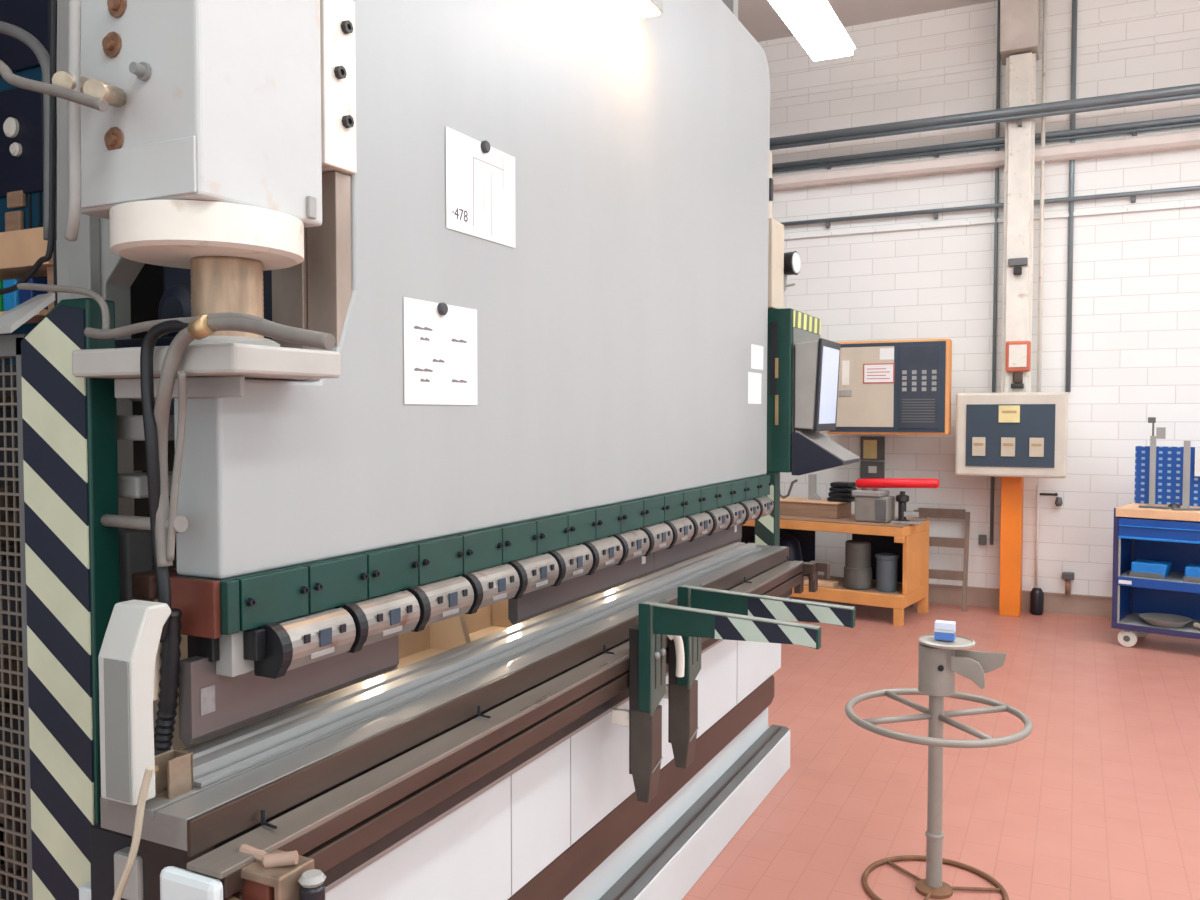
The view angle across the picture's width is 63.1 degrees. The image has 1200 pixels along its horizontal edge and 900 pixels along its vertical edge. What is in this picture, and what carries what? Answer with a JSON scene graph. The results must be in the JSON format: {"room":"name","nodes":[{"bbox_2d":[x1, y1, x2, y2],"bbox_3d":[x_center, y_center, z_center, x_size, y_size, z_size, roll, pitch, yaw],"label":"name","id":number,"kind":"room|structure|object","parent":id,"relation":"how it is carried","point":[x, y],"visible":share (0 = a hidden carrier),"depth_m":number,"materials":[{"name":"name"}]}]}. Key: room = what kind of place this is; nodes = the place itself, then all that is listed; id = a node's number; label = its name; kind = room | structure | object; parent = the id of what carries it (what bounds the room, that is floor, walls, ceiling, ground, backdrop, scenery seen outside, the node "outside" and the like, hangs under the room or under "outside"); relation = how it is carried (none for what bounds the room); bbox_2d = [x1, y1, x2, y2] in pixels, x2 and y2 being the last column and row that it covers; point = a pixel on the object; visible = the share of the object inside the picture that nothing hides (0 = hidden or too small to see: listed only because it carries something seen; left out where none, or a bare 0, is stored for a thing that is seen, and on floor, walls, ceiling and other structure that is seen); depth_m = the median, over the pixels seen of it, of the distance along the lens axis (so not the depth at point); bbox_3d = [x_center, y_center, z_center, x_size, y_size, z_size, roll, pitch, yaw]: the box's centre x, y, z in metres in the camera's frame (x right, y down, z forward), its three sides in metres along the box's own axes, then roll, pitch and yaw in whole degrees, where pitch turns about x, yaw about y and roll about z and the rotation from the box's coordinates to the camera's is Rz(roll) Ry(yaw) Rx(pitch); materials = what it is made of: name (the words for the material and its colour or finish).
{"room":"metal workshop","nodes":[
{"label":"metal workshop","id":0,"kind":"room"},
{"bbox_2d":[738,0,997,41],"bbox_3d":[1.826,-3.510,2.235,10.800,0.150,11.850,1,2,26],"label":"ceiling","id":1,"kind":"structure","parent":0,"point":[760,18],"depth_m":8.14,"materials":[{"name":"paint"}]},
{"bbox_2d":[768,0,855,60],"bbox_3d":[1.159,-3.171,5.945,0.320,0.800,2.400,1,2,26],"label":"ceiling light","id":2,"kind":"object","parent":1,"relation":"hanging from","point":[814,23],"visible":1,"depth_m":6.47,"materials":[{"name":"white paint"}]},
{"bbox_2d":[1037,0,1047,391],"bbox_3d":[3.505,-1.926,7.749,0.032,4.174,0.032,1,2,26],"label":"vertical conduit","id":3,"kind":"object","parent":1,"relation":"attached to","point":[1045,2],"visible":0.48,"depth_m":7.74,"materials":[{"name":"beige metal"}]},
{"bbox_2d":[631,579,1199,899],"bbox_3d":[1.915,1.563,2.378,10.600,0.100,11.850,1,2,26],"label":"floor","id":4,"kind":"structure","parent":0,"point":[1100,800],"depth_m":4.30,"materials":[{"name":"red tile"}]},
{"bbox_2d":[0,365,27,899],"bbox_3d":[-1.870,0.617,2.940,0.677,1.750,0.290,1,2,26],"label":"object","id":5,"kind":"object","parent":4,"relation":"on","point":[7,367],"visible":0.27,"depth_m":2.78,"materials":[{"name":"metal"}]},
{"bbox_2d":[0,396,16,407],"bbox_3d":[-1.886,-0.142,2.897,0.660,0.030,0.250,1,2,26],"label":"shelf","id":6,"kind":"object","parent":5,"relation":"attached to","point":[8,398],"depth_m":2.68,"materials":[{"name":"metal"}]},
{"bbox_2d":[1,543,19,559],"bbox_3d":[-1.886,0.278,2.913,0.660,0.030,0.250,1,2,26],"label":"shelf","id":7,"kind":"object","parent":5,"relation":"attached to","point":[3,545],"depth_m":2.70,"materials":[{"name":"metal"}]},
{"bbox_2d":[0,701,23,723],"bbox_3d":[-1.886,0.728,2.929,0.660,0.030,0.250,1,2,26],"label":"shelf","id":8,"kind":"object","parent":5,"relation":"attached to","point":[7,705],"depth_m":2.72,"materials":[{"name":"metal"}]},
{"bbox_2d":[0,865,26,884],"bbox_3d":[-1.886,1.177,2.946,0.660,0.030,0.250,1,2,26],"label":"shelf","id":9,"kind":"object","parent":5,"relation":"attached to","point":[3,867],"depth_m":2.72,"materials":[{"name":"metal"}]},
{"bbox_2d":[0,0,48,364],"bbox_3d":[-2.096,-0.199,3.761,0.646,3.321,0.481,1,2,26],"label":"tall cabinet","id":10,"kind":"object","parent":4,"relation":"on","point":[21,110],"visible":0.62,"depth_m":3.46,"materials":[{"name":"blue metal"}]},
{"bbox_2d":[0,227,53,323],"bbox_3d":[-1.984,0.376,3.374,0.571,2.200,0.185,1,2,26],"label":"wooden shelf","id":11,"kind":"object","parent":4,"relation":"on","point":[20,250],"visible":0.12,"depth_m":3.19,"materials":[{"name":"brown wood"}]},
{"bbox_2d":[0,280,3,311],"bbox_3d":[-2.027,-0.520,3.360,0.070,0.110,0.120,1,2,26],"label":"plastic bin","id":12,"kind":"object","parent":11,"relation":"on","point":[1,281],"visible":0.07,"depth_m":3.30,"materials":[{"name":"green plastic"}]},
{"bbox_2d":[3,279,19,310],"bbox_3d":[-1.950,-0.519,3.322,0.070,0.110,0.120,1,2,26],"label":"plastic bin","id":13,"kind":"object","parent":11,"relation":"on","point":[11,300],"visible":0.27,"depth_m":3.26,"materials":[{"name":"blue plastic"}]},
{"bbox_2d":[19,277,47,309],"bbox_3d":[-1.874,-0.517,3.284,0.070,0.110,0.120,1,2,26],"label":"plastic bin","id":14,"kind":"object","parent":11,"relation":"on","point":[24,295],"visible":0.25,"depth_m":3.23,"materials":[{"name":"blue plastic"}]},
{"bbox_2d":[0,293,119,899],"bbox_3d":[-1.308,0.622,1.935,0.970,1.814,0.080,1,2,26],"label":"guard","id":15,"kind":"object","parent":4,"relation":"on","point":[67,464],"visible":0.98,"depth_m":1.73,"materials":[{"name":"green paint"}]},
{"bbox_2d":[0,0,829,899],"bbox_3d":[-0.232,-0.320,3.255,1.404,3.600,3.780,1,2,26],"label":"press brake","id":16,"kind":"object","parent":4,"relation":"on","point":[360,642],"visible":0.99,"depth_m":2.06,"materials":[{"name":"paint"}]},
{"bbox_2d":[403,297,476,404],"bbox_3d":[-0.346,-0.210,2.147,0.002,0.221,0.274,1,2,26],"label":"paper sheet","id":17,"kind":"object","parent":16,"relation":"attached to","point":[440,351],"visible":1,"depth_m":2.13,"materials":[{"name":"white paper"}]},
{"bbox_2d":[437,302,447,314],"bbox_3d":[-0.343,-0.308,2.135,0.011,0.028,0.028,1,2,26],"label":"magnet","id":18,"kind":"object","parent":16,"relation":"attached to","point":[442,308],"visible":1,"depth_m":2.13},
{"bbox_2d":[446,126,514,247],"bbox_3d":[-0.274,-0.605,2.279,0.002,0.221,0.293,1,2,26],"label":"paper sheet","id":19,"kind":"object","parent":16,"relation":"attached to","point":[480,186],"visible":1,"depth_m":2.27,"materials":[{"name":"white paper"}]},
{"bbox_2d":[481,140,490,152],"bbox_3d":[-0.266,-0.707,2.278,0.011,0.028,0.028,1,2,26],"label":"magnet","id":20,"kind":"object","parent":16,"relation":"attached to","point":[485,145],"visible":1,"depth_m":2.27},
{"bbox_2d":[187,561,803,878],"bbox_3d":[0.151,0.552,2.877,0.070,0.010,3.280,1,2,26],"label":"bed","id":21,"kind":"object","parent":16,"relation":"attached to","point":[234,859],"depth_m":1.81,"materials":[{"name":"metal"}]},
{"bbox_2d":[620,0,662,17],"bbox_3d":[-0.047,-1.394,2.615,0.089,0.126,0.945,1,2,26],"label":"lamp","id":22,"kind":"object","parent":16,"relation":"attached to","point":[631,8],"depth_m":2.98,"materials":[{"name":"white"}]},
{"bbox_2d":[612,599,820,802],"bbox_3d":[0.303,0.684,2.590,0.570,0.542,0.100,1,2,26],"label":"support arm","id":23,"kind":"object","parent":16,"relation":"attached to","point":[647,639],"visible":1,"depth_m":2.62,"materials":[{"name":"green paint"}]},
{"bbox_2d":[667,635,684,676],"bbox_3d":[0.207,0.557,2.680,0.052,0.133,0.031,0,2,-13],"label":"hose piece","id":24,"kind":"object","parent":23,"relation":"hanging from","point":[679,647],"visible":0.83,"depth_m":2.67,"materials":[{"name":"beige paint"}]},
{"bbox_2d":[663,583,854,768],"bbox_3d":[0.440,0.675,2.838,0.597,0.542,0.100,1,2,26],"label":"support arm","id":25,"kind":"object","parent":16,"relation":"attached to","point":[681,693],"visible":0.75,"depth_m":2.87,"materials":[{"name":"green paint"}]},
{"bbox_2d":[784,251,800,291],"bbox_3d":[0.898,-0.777,4.719,0.120,0.357,0.118,1,2,26],"label":"work light","id":26,"kind":"object","parent":16,"relation":"attached to","point":[792,263],"depth_m":4.67,"materials":[{"name":"white paint"}]},
{"bbox_2d":[755,308,859,545],"bbox_3d":[1.032,0.133,4.731,0.417,1.585,0.569,1,2,26],"label":"console","id":27,"kind":"object","parent":16,"relation":"attached to","point":[803,366],"visible":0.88,"depth_m":4.51,"materials":[{"name":"green paint"}]},
{"bbox_2d":[792,429,859,474],"bbox_3d":[1.068,0.009,4.602,0.242,0.207,0.360,1,2,26],"label":"keyboard tray","id":28,"kind":"object","parent":27,"relation":"on","point":[812,451],"depth_m":4.47,"materials":[{"name":"blue metal"}]},
{"bbox_2d":[705,514,928,625],"bbox_3d":[1.749,0.923,8.116,1.750,0.758,0.660,1,3,35],"label":"workbench","id":29,"kind":"object","parent":4,"relation":"on","point":[910,542],"visible":0.52,"depth_m":7.70,"materials":[{"name":"orange paint"}]},
{"bbox_2d":[748,535,754,542],"bbox_3d":[1.360,0.900,8.353,0.229,0.340,0.229,1,3,35],"label":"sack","id":30,"kind":"object","parent":29,"relation":"on","point":[752,540],"visible":0.12,"depth_m":8.32,"materials":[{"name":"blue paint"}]},
{"bbox_2d":[780,534,801,561],"bbox_3d":[1.581,0.891,8.197,0.228,0.370,0.229,1,3,35],"label":"sack","id":31,"kind":"object","parent":29,"relation":"on","point":[788,540],"visible":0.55,"depth_m":8.12,"materials":[{"name":"blue paint"}]},
{"bbox_2d":[780,497,850,518],"bbox_3d":[1.534,0.473,8.288,1.140,0.128,0.340,1,3,35],"label":"wooden box","id":32,"kind":"object","parent":29,"relation":"on","point":[789,506],"visible":0.39,"depth_m":7.98,"materials":[{"name":"brown wood"}]},
{"bbox_2d":[780,479,797,498],"bbox_3d":[1.575,0.326,8.217,0.186,0.172,0.022,1,3,35],"label":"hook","id":33,"kind":"object","parent":32,"relation":"on","point":[796,480],"visible":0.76,"depth_m":8.20,"materials":[{"name":"paint"}]},
{"bbox_2d":[808,474,820,499],"bbox_3d":[1.786,0.308,8.129,0.090,0.210,0.060,1,3,35],"label":"grey angle","id":34,"kind":"object","parent":32,"relation":"on","point":[812,478],"visible":1,"depth_m":8.12,"materials":[{"name":"paint"}]},
{"bbox_2d":[827,482,856,501],"bbox_3d":[1.975,0.341,7.973,0.200,0.156,0.160,1,3,35],"label":"cable coil","id":35,"kind":"object","parent":32,"relation":"on","point":[839,491],"visible":0.87,"depth_m":7.91,"materials":[{"name":"black rubber"}]},
{"bbox_2d":[804,576,837,587],"bbox_3d":[1.755,1.060,7.885,0.310,0.055,0.120,1,3,35],"label":"wood block","id":36,"kind":"object","parent":29,"relation":"on","point":[824,583],"visible":0.54,"depth_m":7.81,"materials":[{"name":"beige wood"}]},
{"bbox_2d":[804,573,901,594],"bbox_3d":[1.749,1.088,8.122,1.638,0.017,0.568,1,3,35],"label":"shelf","id":37,"kind":"object","parent":29,"relation":"attached to","point":[840,580],"depth_m":7.76,"materials":[{"name":"brown wood"}]},
{"bbox_2d":[780,514,927,527],"bbox_3d":[1.749,0.550,8.103,1.740,0.012,0.640,1,3,35],"label":"countertop","id":38,"kind":"structure","parent":29,"relation":"on","point":[849,519],"depth_m":7.73,"materials":[{"name":"brown wood"}]},
{"bbox_2d":[844,540,871,589],"bbox_3d":[2.047,0.908,7.747,0.220,0.370,0.220,1,3,35],"label":"canister","id":39,"kind":"object","parent":29,"relation":"on","point":[857,568],"visible":1,"depth_m":7.66,"materials":[{"name":"grey metal"}]},
{"bbox_2d":[852,488,894,522],"bbox_3d":[2.145,0.429,7.661,0.280,0.260,0.220,1,3,35],"label":"case","id":40,"kind":"object","parent":29,"relation":"on","point":[871,505],"visible":0.92,"depth_m":7.58,"materials":[{"name":"paint"}]},
{"bbox_2d":[855,478,938,487],"bbox_3d":[2.300,0.259,7.576,0.625,0.090,0.074,1,2,26],"label":"tube","id":41,"kind":"object","parent":40,"relation":"on","point":[882,482],"visible":1,"depth_m":7.55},
{"bbox_2d":[875,553,898,591],"bbox_3d":[2.235,0.955,7.617,0.176,0.285,0.176,1,3,35],"label":"canister","id":42,"kind":"object","parent":29,"relation":"on","point":[886,563],"visible":1,"depth_m":7.55,"materials":[{"name":"grey metal"}]},
{"bbox_2d":[891,491,923,524],"bbox_3d":[2.369,0.442,7.528,0.220,0.245,0.120,1,3,35],"label":"stand","id":43,"kind":"object","parent":29,"relation":"on","point":[901,498],"visible":1,"depth_m":7.51,"materials":[{"name":"metal"}]},
{"bbox_2d":[845,634,1032,899],"bbox_3d":[1.121,1.054,3.267,0.590,0.853,0.591,1,2,26],"label":"pedestal stand","id":44,"kind":"object","parent":4,"relation":"on","point":[939,661],"visible":0.99,"depth_m":3.24,"materials":[{"name":"grey metal"}]},
{"bbox_2d":[934,620,955,640],"bbox_3d":[1.144,0.598,3.239,0.063,0.058,0.041,1,2,26],"label":"box","id":45,"kind":"object","parent":44,"relation":"on","point":[944,630],"visible":1,"depth_m":3.22,"materials":[{"name":"white paint"}]},
{"bbox_2d":[909,508,969,611],"bbox_3d":[2.815,0.897,8.097,0.445,0.810,0.228,1,2,26],"label":"ladder rack","id":46,"kind":"object","parent":4,"relation":"on","point":[923,512],"visible":0.73,"depth_m":8.06,"materials":[{"name":"grey metal"}]},
{"bbox_2d":[999,0,1039,616],"bbox_3d":[3.298,-1.161,7.751,0.270,4.950,0.389,1,2,26],"label":"steel column","id":47,"kind":"structure","parent":4,"relation":"on","point":[1019,19],"depth_m":7.66,"materials":[{"name":"metal"}]},
{"bbox_2d":[770,93,1199,149],"bbox_3d":[4.289,-2.537,7.075,10.400,0.079,0.078,1,2,26],"label":"pipe","id":48,"kind":"object","parent":47,"relation":"attached to","point":[1195,95],"visible":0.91,"depth_m":7.62,"materials":[{"name":"grey metal"}]},
{"bbox_2d":[770,83,1199,145],"bbox_3d":[4.283,-2.588,7.060,10.400,0.093,0.107,1,2,26],"label":"pipe","id":49,"kind":"object","parent":47,"relation":"attached to","point":[1192,88],"visible":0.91,"depth_m":7.60,"materials":[{"name":"grey metal"}]},
{"bbox_2d":[955,392,1067,477],"bbox_3d":[3.185,-0.119,7.575,0.795,0.650,0.214,1,2,26],"label":"electrical panel","id":50,"kind":"object","parent":47,"relation":"attached to","point":[1014,434],"visible":1,"depth_m":7.48,"materials":[{"name":"beige metal"}]},
{"bbox_2d":[972,437,984,455],"bbox_3d":[2.941,-0.027,7.587,0.095,0.145,0.011,1,2,26],"label":"label","id":51,"kind":"object","parent":50,"relation":"attached to","point":[978,443],"depth_m":7.58,"materials":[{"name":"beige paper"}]},
{"bbox_2d":[1001,437,1014,456],"bbox_3d":[3.130,-0.024,7.495,0.100,0.145,0.011,1,2,26],"label":"label","id":52,"kind":"object","parent":50,"relation":"attached to","point":[1007,443],"depth_m":7.49,"materials":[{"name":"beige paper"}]},
{"bbox_2d":[999,405,1019,422],"bbox_3d":[3.134,-0.276,7.483,0.150,0.130,0.011,1,2,26],"label":"label","id":53,"kind":"object","parent":50,"relation":"attached to","point":[1007,413],"depth_m":7.48,"materials":[{"name":"yellow paper"}]},
{"bbox_2d":[1029,438,1043,456],"bbox_3d":[3.309,-0.020,7.407,0.100,0.145,0.011,1,2,26],"label":"label","id":54,"kind":"object","parent":50,"relation":"attached to","point":[1036,445],"depth_m":7.40,"materials":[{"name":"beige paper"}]},
{"bbox_2d":[1005,341,1030,388],"bbox_3d":[3.272,-0.667,7.648,0.180,0.370,0.066,1,2,26],"label":"alarm box","id":55,"kind":"object","parent":47,"relation":"attached to","point":[1018,353],"visible":1,"depth_m":7.63,"materials":[{"name":"red plastic"}]},
{"bbox_2d":[1008,257,1027,274],"bbox_3d":[3.265,-1.435,7.634,0.140,0.130,0.049,1,2,26],"label":"clamp","id":56,"kind":"object","parent":47,"relation":"attached to","point":[1012,261],"visible":1,"depth_m":7.62,"materials":[{"name":"grey metal"}]},
{"bbox_2d":[1030,588,1043,614],"bbox_3d":[3.490,1.208,7.805,0.100,0.210,0.100,1,2,26],"label":"canister","id":57,"kind":"object","parent":4,"relation":"on","point":[1036,594],"visible":1,"depth_m":7.77,"materials":[{"name":"plastic"}]},
{"bbox_2d":[1111,446,1199,646],"bbox_3d":[4.123,0.675,6.533,1.150,1.370,0.518,2,3,40],"label":"trolley","id":58,"kind":"object","parent":4,"relation":"on","point":[1169,535],"depth_m":6.83,"materials":[{"name":"blue metal"}]},
{"bbox_2d":[1130,559,1171,578],"bbox_3d":[3.780,0.816,6.703,0.223,0.100,0.188,2,3,40],"label":"bin","id":59,"kind":"object","parent":58,"relation":"on","point":[1154,569],"visible":1,"depth_m":6.64,"materials":[{"name":"blue plastic"}]},
{"bbox_2d":[1139,505,1170,508],"bbox_3d":[3.777,0.391,6.656,0.189,0.014,0.055,2,3,40],"label":"steel part","id":60,"kind":"object","parent":58,"relation":"on","point":[1140,506],"visible":1,"depth_m":6.64,"materials":[{"name":"grey paint"}]},
{"bbox_2d":[1148,417,1165,505],"bbox_3d":[3.886,0.081,6.828,0.110,0.620,0.020,2,3,40],"label":"square","id":61,"kind":"object","parent":58,"relation":"on","point":[1160,431],"visible":1,"depth_m":6.83,"materials":[{"name":"grey paint"}]},
{"bbox_2d":[1117,576,1199,593],"bbox_3d":[3.968,0.910,6.357,1.088,0.062,0.008,2,3,40],"label":"shelf","id":62,"kind":"object","parent":58,"relation":"attached to","point":[1178,586],"depth_m":6.54,"materials":[{"name":"blue metal"}]},
{"bbox_2d":[1119,612,1199,632],"bbox_3d":[4.124,1.200,6.553,1.088,0.010,0.475,2,3,40],"label":"shelf","id":63,"kind":"object","parent":58,"relation":"attached to","point":[1132,621],"depth_m":6.67,"materials":[{"name":"metal"}]},
{"bbox_2d":[1120,570,1199,583],"bbox_3d":[4.124,0.879,6.541,1.088,0.012,0.475,2,3,40],"label":"shelf","id":64,"kind":"object","parent":58,"relation":"attached to","point":[1175,576],"depth_m":6.63,"materials":[{"name":"blue metal"}]},
{"bbox_2d":[1139,613,1191,627],"bbox_3d":[3.848,1.165,6.651,0.320,0.050,0.320,2,3,40],"label":"tray","id":65,"kind":"object","parent":58,"relation":"on","point":[1164,620],"visible":1,"depth_m":6.69,"materials":[{"name":"paint"}]},
{"bbox_2d":[1168,503,1180,508],"bbox_3d":[3.897,0.382,6.634,0.080,0.034,0.080,1,2,23],"label":"steel part","id":66,"kind":"object","parent":58,"relation":"on","point":[1172,505],"visible":0.77,"depth_m":6.61,"materials":[{"name":"grey metal"}]},
{"bbox_2d":[1172,508,1199,510],"bbox_3d":[3.918,0.396,6.514,0.189,0.014,0.055,0,2,6],"label":"steel part","id":67,"kind":"object","parent":58,"relation":"on","point":[1181,509],"visible":1,"depth_m":6.50,"materials":[{"name":"grey paint"}]},
{"bbox_2d":[1182,441,1190,507],"bbox_3d":[4.017,0.166,6.691,0.040,0.460,0.015,2,3,40],"label":"ruler","id":68,"kind":"object","parent":58,"relation":"on","point":[1187,444],"visible":1,"depth_m":6.68,"materials":[{"name":"grey paint"}]},
{"bbox_2d":[1183,564,1199,582],"bbox_3d":[4.048,0.825,6.478,0.283,0.100,0.188,2,3,40],"label":"bin","id":69,"kind":"object","parent":58,"relation":"on","point":[1192,571],"visible":1,"depth_m":6.47,"materials":[{"name":"blue plastic"}]},
{"bbox_2d":[1195,447,1199,475],"bbox_3d":[4.195,0.084,6.690,0.210,0.200,0.009,2,3,40],"label":"card","id":70,"kind":"object","parent":58,"relation":"on","point":[1197,449],"visible":1,"depth_m":6.74,"materials":[{"name":"paper"}]},
{"bbox_2d":[675,0,1199,596],"bbox_3d":[4.478,-1.152,7.512,10.600,4.950,0.200,1,2,26],"label":"wall","id":71,"kind":"structure","parent":0,"point":[1135,345],"depth_m":7.98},
{"bbox_2d":[860,436,884,478],"bbox_3d":[2.363,0.066,8.459,0.205,0.366,0.041,1,2,26],"label":"switch frame","id":72,"kind":"object","parent":71,"relation":"attached to","point":[872,448],"visible":0.86,"depth_m":8.44,"materials":[{"name":"grey paint"}]},
{"bbox_2d":[638,565,1111,616],"bbox_3d":[4.430,1.245,7.502,10.600,0.160,0.020,1,2,26],"label":"baseboard","id":73,"kind":"structure","parent":71,"relation":"attached to","point":[1079,604],"depth_m":7.96,"materials":[{"name":"paint"}]},
{"bbox_2d":[828,338,951,434],"bbox_3d":[2.422,-0.510,8.084,0.945,0.755,0.623,1,2,26],"label":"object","id":74,"kind":"object","parent":71,"relation":"attached to","point":[886,387],"visible":0.94,"depth_m":7.79,"materials":[{"name":"paint"}]},
{"bbox_2d":[978,535,986,544],"bbox_3d":[3.166,0.743,8.086,0.060,0.080,0.049,1,2,26],"label":"junction box","id":75,"kind":"object","parent":71,"relation":"attached to","point":[982,539],"visible":1,"depth_m":8.07,"materials":[{"name":"grey paint"}]},
{"bbox_2d":[769,5,1199,74],"bbox_3d":[4.432,-3.322,7.337,10.600,0.018,0.012,1,2,26],"label":"trim","id":76,"kind":"structure","parent":71,"relation":"attached to","point":[1194,6],"depth_m":8.02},
{"bbox_2d":[770,35,1199,99],"bbox_3d":[4.432,-3.098,7.345,10.600,0.018,0.012,1,2,26],"label":"trim","id":77,"kind":"structure","parent":71,"relation":"attached to","point":[1196,36],"depth_m":8.02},
{"bbox_2d":[772,129,1199,190],"bbox_3d":[4.406,-2.329,7.321,10.600,0.115,0.130,1,2,26],"label":"pipe","id":78,"kind":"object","parent":71,"relation":"attached to","point":[1188,139],"depth_m":7.92,"materials":[{"name":"metal"}]},
{"bbox_2d":[772,121,1199,172],"bbox_3d":[4.422,-2.421,7.351,10.400,0.074,0.052,1,2,26],"label":"pipe","id":79,"kind":"object","parent":71,"relation":"attached to","point":[1190,123],"visible":0.58,"depth_m":7.98,"materials":[{"name":"grey metal"}]},
{"bbox_2d":[772,115,1199,168],"bbox_3d":[4.418,-2.464,7.341,10.400,0.083,0.072,1,2,26],"label":"pipe","id":80,"kind":"object","parent":71,"relation":"attached to","point":[1193,118],"visible":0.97,"depth_m":7.96,"materials":[{"name":"grey metal"}]},
{"bbox_2d":[780,186,1199,227],"bbox_3d":[4.419,-1.941,7.363,10.400,0.077,0.066,1,2,26],"label":"pipe","id":81,"kind":"object","parent":71,"relation":"attached to","point":[1133,194],"visible":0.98,"depth_m":7.97,"materials":[{"name":"grey metal"}]},
{"bbox_2d":[784,202,1199,239],"bbox_3d":[4.428,-1.848,7.383,10.600,0.030,0.030,1,2,26],"label":"trim","id":82,"kind":"structure","parent":71,"relation":"attached to","point":[1194,204],"depth_m":8.01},
{"bbox_2d":[990,0,1000,544],"bbox_3d":[3.231,-1.670,7.971,0.028,4.906,0.028,1,2,26],"label":"vertical conduit","id":83,"kind":"object","parent":71,"relation":"attached to","point":[998,16],"visible":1,"depth_m":7.97,"materials":[{"name":"metal"}]},
{"bbox_2d":[1035,485,1038,587],"bbox_3d":[3.525,0.731,7.882,0.018,0.898,0.018,1,2,26],"label":"vertical conduit","id":84,"kind":"object","parent":71,"relation":"attached to","point":[1037,497],"visible":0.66,"depth_m":7.87,"materials":[{"name":"beige paint"}]},
{"bbox_2d":[1040,493,1062,505],"bbox_3d":[3.619,0.395,7.835,0.169,0.102,0.078,1,2,26],"label":"lever","id":85,"kind":"object","parent":71,"relation":"attached to","point":[1058,502],"visible":1,"depth_m":7.80,"materials":[{"name":"metal"}]},
{"bbox_2d":[1062,572,1073,594],"bbox_3d":[3.739,1.066,7.806,0.090,0.175,0.069,1,2,26],"label":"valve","id":86,"kind":"object","parent":71,"relation":"attached to","point":[1067,576],"visible":1,"depth_m":7.79,"materials":[{"name":"metal"}]},
{"bbox_2d":[1065,0,1077,391],"bbox_3d":[3.724,-2.229,7.709,0.038,3.537,0.038,1,2,26],"label":"vertical conduit","id":87,"kind":"object","parent":71,"relation":"attached to","point":[1074,2],"visible":0.81,"depth_m":7.71,"materials":[{"name":"metal"}]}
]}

